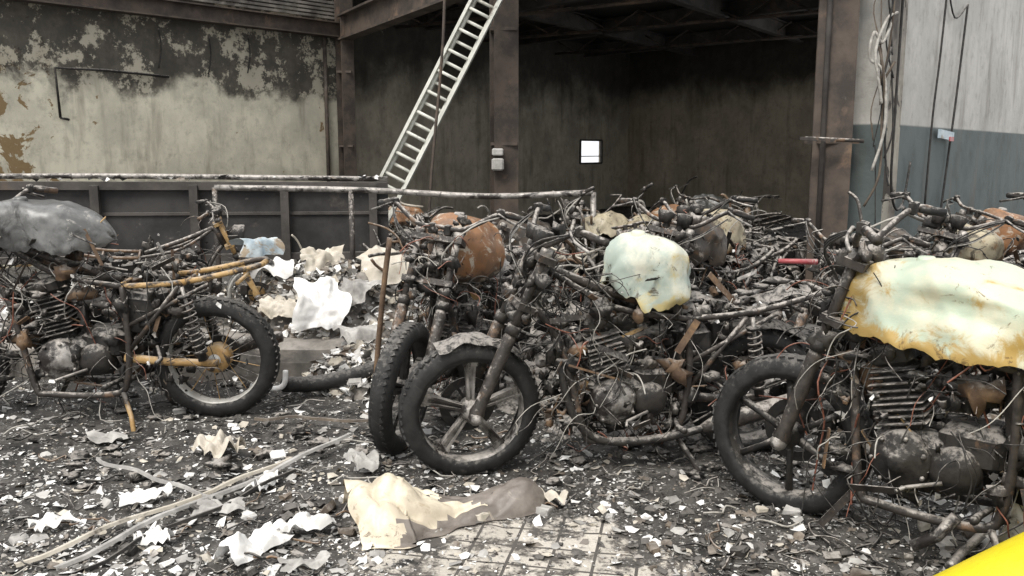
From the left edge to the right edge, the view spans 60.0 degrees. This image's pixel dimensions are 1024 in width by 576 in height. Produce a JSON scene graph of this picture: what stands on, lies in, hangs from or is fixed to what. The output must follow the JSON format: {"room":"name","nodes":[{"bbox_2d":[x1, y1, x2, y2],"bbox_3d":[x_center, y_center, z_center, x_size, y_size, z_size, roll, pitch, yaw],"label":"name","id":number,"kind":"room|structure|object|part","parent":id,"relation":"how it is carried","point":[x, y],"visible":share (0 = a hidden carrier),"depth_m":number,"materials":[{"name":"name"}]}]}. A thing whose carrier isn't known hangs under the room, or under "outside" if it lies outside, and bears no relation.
{"room":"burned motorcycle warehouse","nodes":[
{"label":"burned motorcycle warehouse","id":0,"kind":"room"},
{"bbox_2d":[0,0,338,268],"bbox_3d":[-5.094,-2.595,11.091,0.250,4.600,7.262,8,12,41],"label":"wall","id":1,"kind":"structure","parent":0,"point":[269,119],"depth_m":11.50,"materials":[{"name":"paint"}]},
{"bbox_2d":[6,0,339,37],"bbox_3d":[-4.910,-3.479,10.789,0.200,0.218,7.262,8,12,41],"label":"steel beam","id":2,"kind":"structure","parent":1,"relation":"attached to","point":[164,9],"depth_m":11.72,"materials":[{"name":"metal"}]},
{"bbox_2d":[54,28,330,181],"bbox_3d":[-4.104,-2.138,12.056,0.059,2.800,3.960,8,12,41],"label":"conduit","id":3,"kind":"object","parent":1,"relation":"attached to","point":[323,39],"visible":0.97,"depth_m":12.37,"materials":[{"name":"metal"}]},
{"bbox_2d":[192,0,334,19],"bbox_3d":[-3.892,-4.465,11.887,0.100,1.350,3.761,8,12,41],"label":"roller shutter","id":4,"kind":"object","parent":1,"relation":"attached to","point":[206,1],"visible":1,"depth_m":12.77,"materials":[{"name":"metal"}]},
{"bbox_2d":[352,0,629,231],"bbox_3d":[0.096,-3.619,17.674,0.070,4.600,9.680,6,11,34],"label":"wall","id":5,"kind":"structure","parent":0,"point":[566,99],"depth_m":16.66,"materials":[{"name":"paint"}]},
{"bbox_2d":[579,139,602,163],"bbox_3d":[1.795,-3.103,20.215,0.058,0.560,1.056,6,11,34],"label":"window","id":6,"kind":"structure","parent":5,"relation":"in","point":[580,140],"depth_m":20.23,"materials":[{"name":"paint"}]},
{"bbox_2d":[0,206,1010,575],"bbox_3d":[0.000,-0.249,10.588,18.000,0.149,27.000,0,9,0],"label":"floor","id":7,"kind":"structure","parent":0,"point":[549,531],"depth_m":3.73,"materials":[{"name":"grey concrete"}]},
{"bbox_2d":[85,430,131,443],"bbox_3d":[-1.993,0.726,4.359,0.218,0.049,0.127,0,9,0],"label":"plastic sheet","id":8,"kind":"object","parent":7,"relation":"on","point":[97,437],"visible":1,"depth_m":4.36,"materials":[{"name":"grey plastic"}]},
{"bbox_2d":[0,184,283,431],"bbox_3d":[-2.296,0.100,4.727,2.072,1.285,0.854,-3,9,-18],"label":"motorcycle","id":9,"kind":"object","parent":7,"relation":"on","point":[82,345],"visible":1,"depth_m":4.62,"materials":[{"name":"metal"}]},
{"bbox_3d":[-2.430,-0.335,4.576,0.758,0.271,0.380,0,13,-3],"label":"fuel tank","id":10,"kind":"part","parent":9,"relation":"part of","materials":[{"name":"grey metal"}]},
{"bbox_2d":[229,237,284,256],"bbox_3d":[-1.435,-0.234,4.965,0.288,0.110,0.145,-7,11,-38],"label":"fairing","id":11,"kind":"object","parent":9,"relation":"attached to","point":[261,246],"visible":0.99,"depth_m":4.93,"materials":[{"name":"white plastic"}]},
{"bbox_2d":[133,525,176,545],"bbox_3d":[-1.298,0.892,3.228,0.140,0.065,0.073,0,9,0],"label":"plastic sheet","id":12,"kind":"object","parent":7,"relation":"on","point":[156,534],"visible":1,"depth_m":3.21,"materials":[{"name":"white plastic"}]},
{"bbox_2d":[0,324,343,381],"bbox_3d":[-4.000,0.335,6.338,6.000,0.270,1.778,0,9,0],"label":"concrete ledge","id":13,"kind":"object","parent":7,"relation":"on","point":[297,354],"visible":0.09,"depth_m":5.49,"materials":[{"name":"grey concrete"}]},
{"bbox_2d":[69,199,282,321],"bbox_3d":[-2.239,-0.125,5.811,1.434,0.893,0.608,-1,9,-7],"label":"motorcycle","id":14,"kind":"object","parent":13,"relation":"on","point":[253,288],"visible":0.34,"depth_m":5.80,"materials":[{"name":"metal"}]},
{"bbox_3d":[-2.408,-0.042,5.769,1.099,0.729,0.424,-3,17,-20],"label":"frame","id":15,"kind":"part","parent":14,"relation":"part of","materials":[{"name":"metal"}]},
{"bbox_2d":[0,173,388,275],"bbox_3d":[-3.357,-0.376,7.741,4.528,1.244,0.156,-1,9,-8],"label":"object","id":16,"kind":"object","parent":7,"relation":"on","point":[136,211],"visible":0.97,"depth_m":7.81,"materials":[{"name":"paint"}]},
{"bbox_2d":[14,415,398,571],"bbox_3d":[-1.404,0.783,3.956,0.962,0.060,1.910,5,10,31],"label":"wooden poles","id":17,"kind":"object","parent":7,"relation":"on","point":[184,504],"visible":0.92,"depth_m":3.53,"materials":[{"name":"beige wood"}]},
{"bbox_2d":[189,429,245,457],"bbox_3d":[-1.383,0.722,4.159,0.283,0.102,0.169,8,12,42],"label":"plastic sheet","id":18,"kind":"object","parent":7,"relation":"on","point":[217,444],"visible":1,"depth_m":4.14,"materials":[{"name":"beige plastic"}]},
{"bbox_2d":[0,258,435,403],"bbox_3d":[-2.696,0.186,6.007,4.885,0.762,1.984,0,9,3],"label":"rubble pile","id":19,"kind":"object","parent":7,"relation":"on","point":[361,352],"depth_m":5.74,"materials":[{"name":"concrete"}]},
{"bbox_2d":[248,256,303,278],"bbox_3d":[-1.610,-0.144,6.042,0.347,0.146,0.219,1,9,9],"label":"plastic sheet","id":20,"kind":"object","parent":19,"relation":"on","point":[281,268],"visible":0.68,"depth_m":5.98,"materials":[{"name":"white plastic"}]},
{"bbox_2d":[257,295,296,318],"bbox_3d":[-1.493,0.123,5.721,0.282,0.141,0.180,0,9,0],"label":"plastic sheet","id":21,"kind":"object","parent":19,"relation":"on","point":[271,307],"visible":0.94,"depth_m":5.68,"materials":[{"name":"beige plastic"}]},
{"bbox_2d":[292,276,351,331],"bbox_3d":[-1.216,0.097,5.663,0.403,0.330,0.264,0,9,0],"label":"plastic sheet","id":22,"kind":"object","parent":19,"relation":"on","point":[320,303],"visible":1,"depth_m":5.62,"materials":[{"name":"white plastic"}]},
{"bbox_2d":[300,244,344,274],"bbox_3d":[-1.320,-0.201,6.141,0.334,0.193,0.202,-7,11,-37],"label":"plastic sheet","id":23,"kind":"object","parent":19,"relation":"on","point":[318,258],"visible":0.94,"depth_m":6.09,"materials":[{"name":"beige plastic"}]},
{"bbox_3d":[-0.982,0.496,5.139,0.705,0.206,0.162,-2,9,-10],"label":"burnt tire strip","id":24,"kind":"part","parent":19,"relation":"part of","materials":[{"name":"black rubber"}]},
{"bbox_2d":[332,324,376,344],"bbox_3d":[-0.960,0.280,5.449,0.278,0.116,0.182,-4,10,-22],"label":"plastic sheet","id":25,"kind":"object","parent":19,"relation":"on","point":[366,333],"visible":0.97,"depth_m":5.40,"materials":[{"name":"white plastic"}]},
{"bbox_2d":[338,277,381,305],"bbox_3d":[-1.012,0.032,5.814,0.317,0.178,0.222,4,10,22],"label":"plastic sheet","id":26,"kind":"object","parent":19,"relation":"on","point":[357,288],"visible":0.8,"depth_m":5.76,"materials":[{"name":"grey plastic"}]},
{"bbox_2d":[356,245,427,285],"bbox_3d":[-0.818,-0.156,6.154,0.535,0.277,0.329,1,9,9],"label":"plastic sheet","id":27,"kind":"object","parent":19,"relation":"on","point":[373,273],"visible":0.52,"depth_m":6.05,"materials":[{"name":"beige plastic"}]},
{"bbox_2d":[262,224,393,276],"bbox_3d":[-2.024,-0.571,9.989,1.599,1.048,0.729,-7,11,-38],"label":"motorcycle","id":28,"kind":"object","parent":7,"relation":"on","point":[391,227],"visible":0.02,"depth_m":9.79,"materials":[{"name":"metal"}]},
{"bbox_2d":[334,0,356,181],"bbox_3d":[-2.520,-2.518,13.524,0.320,3.700,0.320,0,9,0],"label":"steel column","id":29,"kind":"structure","parent":7,"relation":"on","point":[344,49],"depth_m":13.41,"materials":[{"name":"brown metal"}]},
{"bbox_2d":[374,237,392,369],"bbox_3d":[-0.746,0.176,5.082,0.143,0.934,0.040,-2,9,-10],"label":"steel post","id":30,"kind":"object","parent":7,"relation":"on","point":[389,239],"visible":0.78,"depth_m":5.06,"materials":[{"name":"brown metal"}]},
{"bbox_2d":[349,204,425,274],"bbox_3d":[-1.013,-0.462,9.296,1.608,0.954,0.625,3,9,19],"label":"motorcycle","id":31,"kind":"object","parent":7,"relation":"on","point":[401,218],"visible":0.16,"depth_m":9.19,"materials":[{"name":"metal"}]},
{"bbox_3d":[-0.815,-0.380,9.217,1.195,0.791,0.461,1,-3,8],"label":"frame","id":32,"kind":"part","parent":31,"relation":"part of","materials":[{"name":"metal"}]},
{"bbox_3d":[-1.101,-0.754,9.271,0.440,0.279,0.272,1,-3,8],"label":"fuel tank","id":33,"kind":"part","parent":31,"relation":"part of","materials":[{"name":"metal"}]},
{"bbox_2d":[212,185,595,282],"bbox_3d":[-0.876,-0.239,7.125,3.097,1.165,0.206,1,9,7],"label":"pipe railing","id":34,"kind":"object","parent":7,"relation":"on","point":[350,190],"visible":0.8,"depth_m":7.14,"materials":[{"name":"metal"}]},
{"bbox_2d":[356,0,502,262],"bbox_3d":[-0.777,-1.662,8.345,2.159,3.732,0.163,-1,9,-8],"label":"ladder","id":35,"kind":"object","parent":7,"relation":"on","point":[470,5],"visible":0.59,"depth_m":8.32,"materials":[{"name":"metal"}]},
{"bbox_2d":[428,0,445,219],"bbox_3d":[-0.680,-1.583,7.839,0.266,3.601,0.048,0,9,0],"label":"steel pole","id":36,"kind":"object","parent":7,"relation":"on","point":[444,1],"visible":0.64,"depth_m":7.81,"materials":[{"name":"metal"}]},
{"bbox_2d":[342,473,545,550],"bbox_3d":[-0.279,0.815,3.416,0.838,0.181,0.495,0,9,0],"label":"plastic sheet","id":37,"kind":"object","parent":7,"relation":"on","point":[388,512],"visible":0.98,"depth_m":3.39,"materials":[{"name":"beige plastic"}]},
{"bbox_2d":[401,206,563,299],"bbox_3d":[-0.302,-0.145,7.152,1.539,1.015,0.704,-1,9,-8],"label":"motorcycle","id":38,"kind":"object","parent":7,"relation":"on","point":[425,217],"visible":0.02,"depth_m":7.08,"materials":[{"name":"metal"}]},
{"bbox_3d":[-0.144,-0.101,7.255,1.228,0.804,0.456,0,27,-1],"label":"frame","id":39,"kind":"part","parent":38,"relation":"part of","materials":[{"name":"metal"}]},
{"bbox_2d":[489,0,518,222],"bbox_3d":[-0.080,-1.799,8.799,0.384,3.730,0.442,0,9,0],"label":"steel column","id":40,"kind":"structure","parent":7,"relation":"on","point":[504,28],"depth_m":8.71,"materials":[{"name":"brown metal"}]},
{"bbox_2d":[336,0,463,40],"bbox_3d":[-1.315,-3.544,11.011,0.200,0.371,5.354,-5,10,-27],"label":"steel beam","id":41,"kind":"structure","parent":40,"relation":"attached to","point":[368,17],"depth_m":11.79,"materials":[{"name":"brown metal"}]},
{"bbox_2d":[0,319,1010,575],"bbox_3d":[-0.812,0.436,5.397,8.658,0.404,5.509,0,9,0],"label":"debris","id":42,"kind":"object","parent":7,"relation":"on","point":[740,550],"visible":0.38,"depth_m":3.52,"materials":[{"name":"concrete"}]},
{"bbox_2d":[27,510,80,532],"bbox_3d":[-1.746,0.882,3.380,0.094,0.043,0.162,8,12,41],"label":"plastic sheet","id":43,"kind":"object","parent":42,"relation":"on","point":[52,520],"visible":1,"depth_m":3.36,"materials":[{"name":"white plastic"}]},
{"bbox_2d":[117,482,172,506],"bbox_3d":[-1.498,0.837,3.622,0.210,0.059,0.072,-5,10,-28],"label":"plastic sheet","id":44,"kind":"object","parent":42,"relation":"on","point":[139,495],"visible":1,"depth_m":3.60,"materials":[{"name":"white plastic"}]},
{"bbox_2d":[190,497,246,515],"bbox_3d":[-1.161,0.860,3.518,0.210,0.045,0.095,-2,9,-10],"label":"plastic sheet","id":45,"kind":"object","parent":42,"relation":"on","point":[238,502],"visible":0.98,"depth_m":3.50,"materials":[{"name":"grey plastic"}]},
{"bbox_2d":[213,521,294,565],"bbox_3d":[-0.934,0.887,3.164,0.156,0.104,0.312,5,10,28],"label":"plastic sheet","id":46,"kind":"object","parent":42,"relation":"on","point":[261,540],"visible":1,"depth_m":3.11,"materials":[{"name":"white plastic"}]},
{"bbox_2d":[242,470,277,491],"bbox_3d":[-1.052,0.810,3.768,0.086,0.066,0.204,3,9,20],"label":"plastic sheet","id":47,"kind":"object","parent":42,"relation":"on","point":[266,476],"visible":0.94,"depth_m":3.76,"materials":[{"name":"white plastic"}]},
{"bbox_2d":[250,370,287,390],"bbox_3d":[-1.388,0.529,5.075,0.230,0.127,0.033,1,9,8],"label":"pipe","id":48,"kind":"object","parent":42,"relation":"on","point":[283,384],"visible":0.7,"depth_m":5.05,"materials":[{"name":"white metal"}]},
{"bbox_2d":[277,550,330,571],"bbox_3d":[-0.708,0.931,3.024,0.181,0.051,0.072,-2,9,-11],"label":"plastic sheet","id":49,"kind":"object","parent":42,"relation":"on","point":[321,558],"visible":1,"depth_m":3.02,"materials":[{"name":"white plastic"}]},
{"bbox_2d":[272,511,336,531],"bbox_3d":[-0.795,0.879,3.317,0.264,0.064,0.105,-8,12,-42],"label":"plastic sheet","id":50,"kind":"object","parent":42,"relation":"on","point":[303,520],"visible":0.98,"depth_m":3.33,"materials":[{"name":"white plastic"}]},
{"bbox_2d":[343,448,387,472],"bbox_3d":[-0.660,0.756,3.943,0.190,0.083,0.116,2,9,15],"label":"plastic sheet","id":51,"kind":"object","parent":42,"relation":"on","point":[370,461],"visible":1,"depth_m":3.92,"materials":[{"name":"grey plastic"}]},
{"bbox_2d":[540,487,569,504],"bbox_3d":[0.138,0.828,3.595,0.210,0.059,0.056,4,10,25],"label":"plastic sheet","id":52,"kind":"object","parent":42,"relation":"on","point":[550,494],"visible":0.61,"depth_m":3.56,"materials":[{"name":"beige plastic"}]},
{"bbox_2d":[427,214,605,323],"bbox_3d":[0.116,-0.062,6.562,1.754,0.984,0.494,-8,12,-41],"label":"motorcycle","id":53,"kind":"object","parent":7,"relation":"on","point":[504,227],"visible":0.16,"depth_m":6.35,"materials":[{"name":"metal"}]},
{"bbox_3d":[0.088,-0.387,6.409,0.498,0.288,0.322,-8,17,-41],"label":"fuel tank","id":54,"kind":"part","parent":53,"relation":"part of","materials":[{"name":"grey metal"}]},
{"bbox_3d":[0.302,-0.038,6.708,1.288,0.853,0.497,-8,17,-41],"label":"frame","id":55,"kind":"part","parent":53,"relation":"part of","materials":[{"name":"metal"}]},
{"bbox_2d":[291,190,791,306],"bbox_3d":[0.124,-0.300,7.650,4.619,0.955,3.984,1,9,3],"label":"scrap","id":56,"kind":"object","parent":7,"relation":"on","point":[574,258],"visible":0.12,"depth_m":6.72,"materials":[{"name":"metal"}]},
{"bbox_2d":[554,197,599,254],"bbox_3d":[0.659,-0.535,9.616,0.493,0.962,1.760,3,9,19],"label":"motorcycle","id":57,"kind":"object","parent":7,"relation":"on","point":[581,205],"visible":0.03,"depth_m":9.22,"materials":[{"name":"metal"}]},
{"bbox_2d":[552,197,602,277],"bbox_3d":[0.656,-0.321,8.088,0.698,1.151,1.615,5,10,31],"label":"motorcycle","id":58,"kind":"object","parent":7,"relation":"on","point":[561,199],"visible":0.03,"depth_m":7.68,"materials":[{"name":"metal"}]},
{"bbox_2d":[547,186,628,306],"bbox_3d":[0.866,-0.199,6.871,1.797,1.196,0.744,-2,9,-13],"label":"motorcycle","id":59,"kind":"object","parent":7,"relation":"on","point":[602,223],"visible":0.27,"depth_m":6.73,"materials":[{"name":"metal"}]},
{"bbox_3d":[1.101,-0.073,6.950,1.342,0.887,0.517,-4,-11,-22],"label":"frame","id":60,"kind":"part","parent":59,"relation":"part of","materials":[{"name":"metal"}]},
{"bbox_3d":[0.735,-0.460,6.896,0.519,0.268,0.327,-4,-11,-22],"label":"fuel tank","id":61,"kind":"part","parent":59,"relation":"part of","materials":[{"name":"beige metal"}]},
{"bbox_2d":[398,202,825,476],"bbox_3d":[0.486,0.240,4.007,1.975,1.236,0.816,-4,10,-24],"label":"motorcycle","id":62,"kind":"object","parent":7,"relation":"on","point":[643,273],"visible":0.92,"depth_m":3.90,"materials":[{"name":"metal"}]},
{"bbox_3d":[0.599,-0.093,3.933,0.407,0.331,0.385,-2,14,-13],"label":"fuel tank","id":63,"kind":"part","parent":62,"relation":"part of","materials":[{"name":"white metal"}]},
{"bbox_3d":[0.749,0.339,4.074,1.482,0.978,0.566,-2,14,-13],"label":"frame","id":64,"kind":"part","parent":62,"relation":"part of","materials":[{"name":"metal"}]},
{"bbox_2d":[778,259,817,264],"bbox_3d":[1.330,-0.122,4.130,0.181,0.030,0.028,0,9,0],"label":"grip","id":65,"kind":"object","parent":62,"relation":"attached to","point":[785,261],"visible":1,"depth_m":4.12,"materials":[{"name":"rubber"}]},
{"bbox_2d":[675,176,696,204],"bbox_3d":[2.420,-0.847,11.211,1.726,1.151,0.750,-8,12,-43],"label":"motorcycle","id":66,"kind":"object","parent":7,"relation":"on","point":[689,180],"visible":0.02,"depth_m":10.92,"materials":[{"name":"metal"}]},
{"bbox_2d":[612,197,782,373],"bbox_3d":[1.139,0.060,5.277,0.794,1.209,1.986,8,12,42],"label":"motorcycle","id":67,"kind":"object","parent":7,"relation":"on","point":[706,244],"visible":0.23,"depth_m":5.05,"materials":[{"name":"metal"}]},
{"bbox_3d":[1.058,-0.283,5.164,0.356,0.309,0.567,14,16,36],"label":"fuel tank","id":68,"kind":"part","parent":67,"relation":"part of","materials":[{"name":"metal"}]},
{"bbox_3d":[1.244,0.118,5.552,0.560,0.962,1.452,14,16,36],"label":"frame","id":69,"kind":"part","parent":67,"relation":"part of","materials":[{"name":"metal"}]},
{"bbox_2d":[631,183,763,239],"bbox_3d":[1.530,-0.365,7.989,1.720,1.177,0.694,-2,9,-10],"label":"motorcycle","id":70,"kind":"object","parent":7,"relation":"on","point":[672,206],"visible":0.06,"depth_m":7.91,"materials":[{"name":"metal"}]},
{"bbox_3d":[1.405,-0.597,8.030,0.497,0.299,0.288,-3,-10,-18],"label":"fuel tank","id":71,"kind":"part","parent":70,"relation":"part of","materials":[{"name":"metal"}]},
{"bbox_2d":[417,287,1004,445],"bbox_3d":[1.121,0.151,7.013,5.194,0.511,5.544,-1,9,-4],"label":"debris pile","id":72,"kind":"object","parent":7,"relation":"on","point":[510,406],"visible":0.02,"depth_m":4.86,"materials":[{"name":"grey metal"}]},
{"bbox_2d":[368,197,548,454],"bbox_3d":[-0.193,0.115,4.800,0.813,1.232,2.022,5,10,27],"label":"motorcycle","id":73,"kind":"object","parent":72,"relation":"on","point":[465,258],"visible":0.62,"depth_m":4.38,"materials":[{"name":"metal"}]},
{"bbox_3d":[-0.253,-0.212,4.685,0.393,0.383,0.525,8,11,20],"label":"fuel tank","id":74,"kind":"part","parent":73,"relation":"part of","materials":[{"name":"metal"}]},
{"bbox_3d":[-0.161,0.177,5.101,0.571,0.981,1.483,8,11,20],"label":"frame","id":75,"kind":"part","parent":73,"relation":"part of","materials":[{"name":"metal"}]},
{"bbox_2d":[581,214,670,239],"bbox_3d":[1.139,-0.105,7.089,0.911,0.983,1.742,5,10,27],"label":"motorcycle","id":76,"kind":"object","parent":72,"relation":"on","point":[636,222],"visible":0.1,"depth_m":6.76,"materials":[{"name":"metal"}]},
{"bbox_3d":[1.011,-0.409,6.950,0.329,0.318,0.494,-26,0,20],"label":"fuel tank","id":77,"kind":"part","parent":76,"relation":"part of","materials":[{"name":"metal"}]},
{"bbox_2d":[999,192,1023,380],"bbox_3d":[3.353,0.070,5.112,1.992,1.240,0.784,-6,11,-36],"label":"motorcycle","id":78,"kind":"object","parent":72,"relation":"on","point":[1018,195],"visible":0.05,"depth_m":5.07,"materials":[{"name":"metal"}]},
{"bbox_2d":[649,195,803,356],"bbox_3d":[1.335,-0.039,5.831,0.794,1.183,1.984,7,11,36],"label":"motorcycle","id":79,"kind":"object","parent":7,"relation":"on","point":[732,225],"visible":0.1,"depth_m":5.67,"materials":[{"name":"metal"}]},
{"bbox_3d":[1.294,-0.356,5.694,0.337,0.311,0.570,3,8,42],"label":"fuel tank","id":80,"kind":"part","parent":79,"relation":"part of","materials":[{"name":"beige metal"}]},
{"bbox_3d":[1.562,0.045,6.008,0.560,0.962,1.456,3,8,42],"label":"frame","id":81,"kind":"part","parent":79,"relation":"part of","materials":[{"name":"metal"}]},
{"bbox_2d":[669,185,793,247],"bbox_3d":[2.131,-0.528,9.198,1.711,1.066,0.663,-1,9,-5],"label":"motorcycle","id":82,"kind":"object","parent":7,"relation":"on","point":[709,200],"visible":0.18,"depth_m":9.13,"materials":[{"name":"metal"}]},
{"bbox_3d":[2.018,-0.827,9.150,0.503,0.289,0.322,-2,12,-12],"label":"fuel tank","id":83,"kind":"part","parent":82,"relation":"part of","materials":[{"name":"grey metal"}]},
{"bbox_3d":[2.331,-0.450,9.299,1.292,0.857,0.499,-2,12,-12],"label":"frame","id":84,"kind":"part","parent":82,"relation":"part of","materials":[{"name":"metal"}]},
{"bbox_2d":[722,195,781,234],"bbox_3d":[2.363,-0.538,9.536,0.666,0.964,1.677,-2,9,-14],"label":"motorcycle","id":85,"kind":"object","parent":7,"relation":"on","point":[758,220],"visible":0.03,"depth_m":9.11,"materials":[{"name":"metal"}]},
{"bbox_3d":[2.399,-0.829,9.387,0.301,0.300,0.466,-4,9,-6],"label":"fuel tank","id":86,"kind":"part","parent":85,"relation":"part of","materials":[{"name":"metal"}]},
{"bbox_2d":[741,213,806,288],"bbox_3d":[2.361,-0.225,7.978,1.596,0.933,0.766,-4,10,-23],"label":"motorcycle","id":87,"kind":"object","parent":7,"relation":"on","point":[797,269],"visible":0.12,"depth_m":7.90,"materials":[{"name":"metal"}]},
{"bbox_2d":[804,0,859,282],"bbox_3d":[2.280,-2.034,6.181,0.416,5.000,0.416,0,9,0],"label":"steel column","id":88,"kind":"structure","parent":7,"relation":"on","point":[838,20],"depth_m":6.17,"materials":[{"name":"metal"}]},
{"bbox_2d":[798,136,863,142],"bbox_3d":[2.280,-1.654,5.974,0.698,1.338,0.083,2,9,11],"label":"wall bracket","id":89,"kind":"object","parent":88,"relation":"attached to","point":[821,139],"visible":1,"depth_m":6.08,"materials":[{"name":"brown metal"}]},
{"bbox_2d":[770,191,914,351],"bbox_3d":[2.600,-0.037,6.102,1.814,1.258,0.804,-5,10,-30],"label":"motorcycle","id":90,"kind":"object","parent":7,"relation":"on","point":[898,253],"visible":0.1,"depth_m":5.82,"materials":[{"name":"metal"}]},
{"bbox_3d":[2.560,-0.258,5.931,0.514,0.263,0.336,-4,36,-26],"label":"fuel tank","id":91,"kind":"part","parent":90,"relation":"part of","materials":[{"name":"grey metal"}]},
{"bbox_2d":[769,218,930,398],"bbox_3d":[1.989,0.170,4.862,1.816,1.113,0.722,-7,11,-37],"label":"motorcycle","id":92,"kind":"object","parent":7,"relation":"on","point":[778,390],"visible":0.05,"depth_m":4.59,"materials":[{"name":"metal"}]},
{"bbox_2d":[711,201,1023,556],"bbox_3d":[1.595,0.348,3.131,1.827,1.265,0.831,4,10,24],"label":"motorcycle","id":93,"kind":"object","parent":7,"relation":"on","point":[900,318],"visible":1,"depth_m":3.11,"materials":[{"name":"metal"}]},
{"bbox_3d":[1.526,0.054,3.068,0.825,0.325,0.468,7,13,38],"label":"fuel tank","id":94,"kind":"part","parent":93,"relation":"part of","materials":[{"name":"white metal"}]},
{"bbox_3d":[1.775,0.493,2.950,1.364,1.017,0.582,7,13,38],"label":"frame","id":95,"kind":"part","parent":93,"relation":"part of","materials":[{"name":"metal"}]},
{"bbox_2d":[861,191,1023,394],"bbox_3d":[2.678,0.070,5.107,1.985,1.242,0.784,-5,10,-31],"label":"motorcycle","id":96,"kind":"object","parent":7,"relation":"on","point":[957,238],"visible":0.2,"depth_m":4.86,"materials":[{"name":"metal"}]},
{"bbox_3d":[2.585,-0.241,5.032,0.536,0.247,0.339,-6,17,-35],"label":"fuel tank","id":97,"kind":"part","parent":96,"relation":"part of","materials":[{"name":"metal"}]},
{"bbox_3d":[2.857,0.150,5.341,1.452,0.962,0.560,-6,17,-35],"label":"frame","id":98,"kind":"part","parent":96,"relation":"part of","materials":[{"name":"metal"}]},
{"bbox_2d":[909,512,986,568],"bbox_3d":[1.566,0.863,3.091,0.350,0.197,0.120,-2,9,-12],"label":"pipe stub","id":99,"kind":"object","parent":7,"relation":"on","point":[952,520],"visible":0.8,"depth_m":3.07,"materials":[{"name":"metal"}]},
{"bbox_2d":[933,532,1023,575],"bbox_3d":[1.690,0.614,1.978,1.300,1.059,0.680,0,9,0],"label":"car","id":100,"kind":"object","parent":7,"relation":"on","point":[1006,558],"visible":1,"depth_m":2.13,"materials":[{"name":"paint"}]},
{"bbox_2d":[943,195,1023,268],"bbox_3d":[3.492,-0.072,6.266,1.870,1.164,0.730,-6,11,-33],"label":"motorcycle","id":101,"kind":"object","parent":7,"relation":"on","point":[1005,231],"visible":0.18,"depth_m":6.01,"materials":[{"name":"metal"}]},
{"bbox_3d":[3.408,-0.399,6.158,0.380,0.329,0.448,5,10,30],"label":"fuel tank","id":102,"kind":"part","parent":101,"relation":"part of","materials":[{"name":"metal"}]},
{"bbox_2d":[977,467,1023,550],"bbox_3d":[1.800,0.717,3.198,0.182,0.504,0.498,3,9,20],"label":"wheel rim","id":103,"kind":"object","parent":7,"relation":"on","point":[1016,514],"visible":0.14,"depth_m":3.04,"materials":[{"name":"metal"}]},
{"bbox_2d":[363,0,817,43],"bbox_3d":[2.700,-4.587,13.809,10.561,0.200,11.628,8,12,43],"label":"ceiling","id":104,"kind":"structure","parent":0,"point":[617,11],"depth_m":15.66,"materials":[{"name":"black"}]},
{"bbox_2d":[395,0,818,56],"bbox_3d":[2.139,-4.295,13.808,9.009,0.337,10.943,-5,10,-28],"label":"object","id":105,"kind":"structure","parent":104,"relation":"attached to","point":[758,17],"depth_m":15.00,"materials":[{"name":"paint"}]},
{"bbox_2d":[627,37,816,218],"bbox_3d":[4.926,-3.819,18.961,0.250,4.600,6.772,-6,11,-35],"label":"wall","id":106,"kind":"structure","parent":0,"point":[733,117],"depth_m":19.19,"materials":[{"name":"paint"}]},
{"bbox_2d":[880,0,908,228],"bbox_3d":[2.566,-2.151,6.284,0.390,5.200,0.300,7,11,39],"label":"wall pier","id":107,"kind":"object","parent":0,"point":[888,211],"depth_m":6.30,"materials":[{"name":"paint"}]},
{"bbox_2d":[847,0,1023,243],"bbox_3d":[4.494,-2.505,8.561,0.300,5.200,6.313,7,11,39],"label":"wall","id":108,"kind":"structure","parent":0,"point":[986,163],"depth_m":7.42,"materials":[{"name":"white paint"}]},
{"bbox_2d":[863,0,968,226],"bbox_3d":[3.178,-1.857,6.679,0.179,2.702,2.201,8,12,41],"label":"hanging cables","id":109,"kind":"object","parent":108,"relation":"hanging from","point":[881,80],"visible":0.99,"depth_m":6.08,"materials":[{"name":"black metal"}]},
{"bbox_2d":[938,129,953,140],"bbox_3d":[3.567,-1.252,7.280,0.030,0.092,0.443,7,11,39],"label":"wall sign","id":110,"kind":"object","parent":108,"relation":"attached to","point":[942,134],"visible":1,"depth_m":7.24,"materials":[{"name":"white plastic"}]}
]}

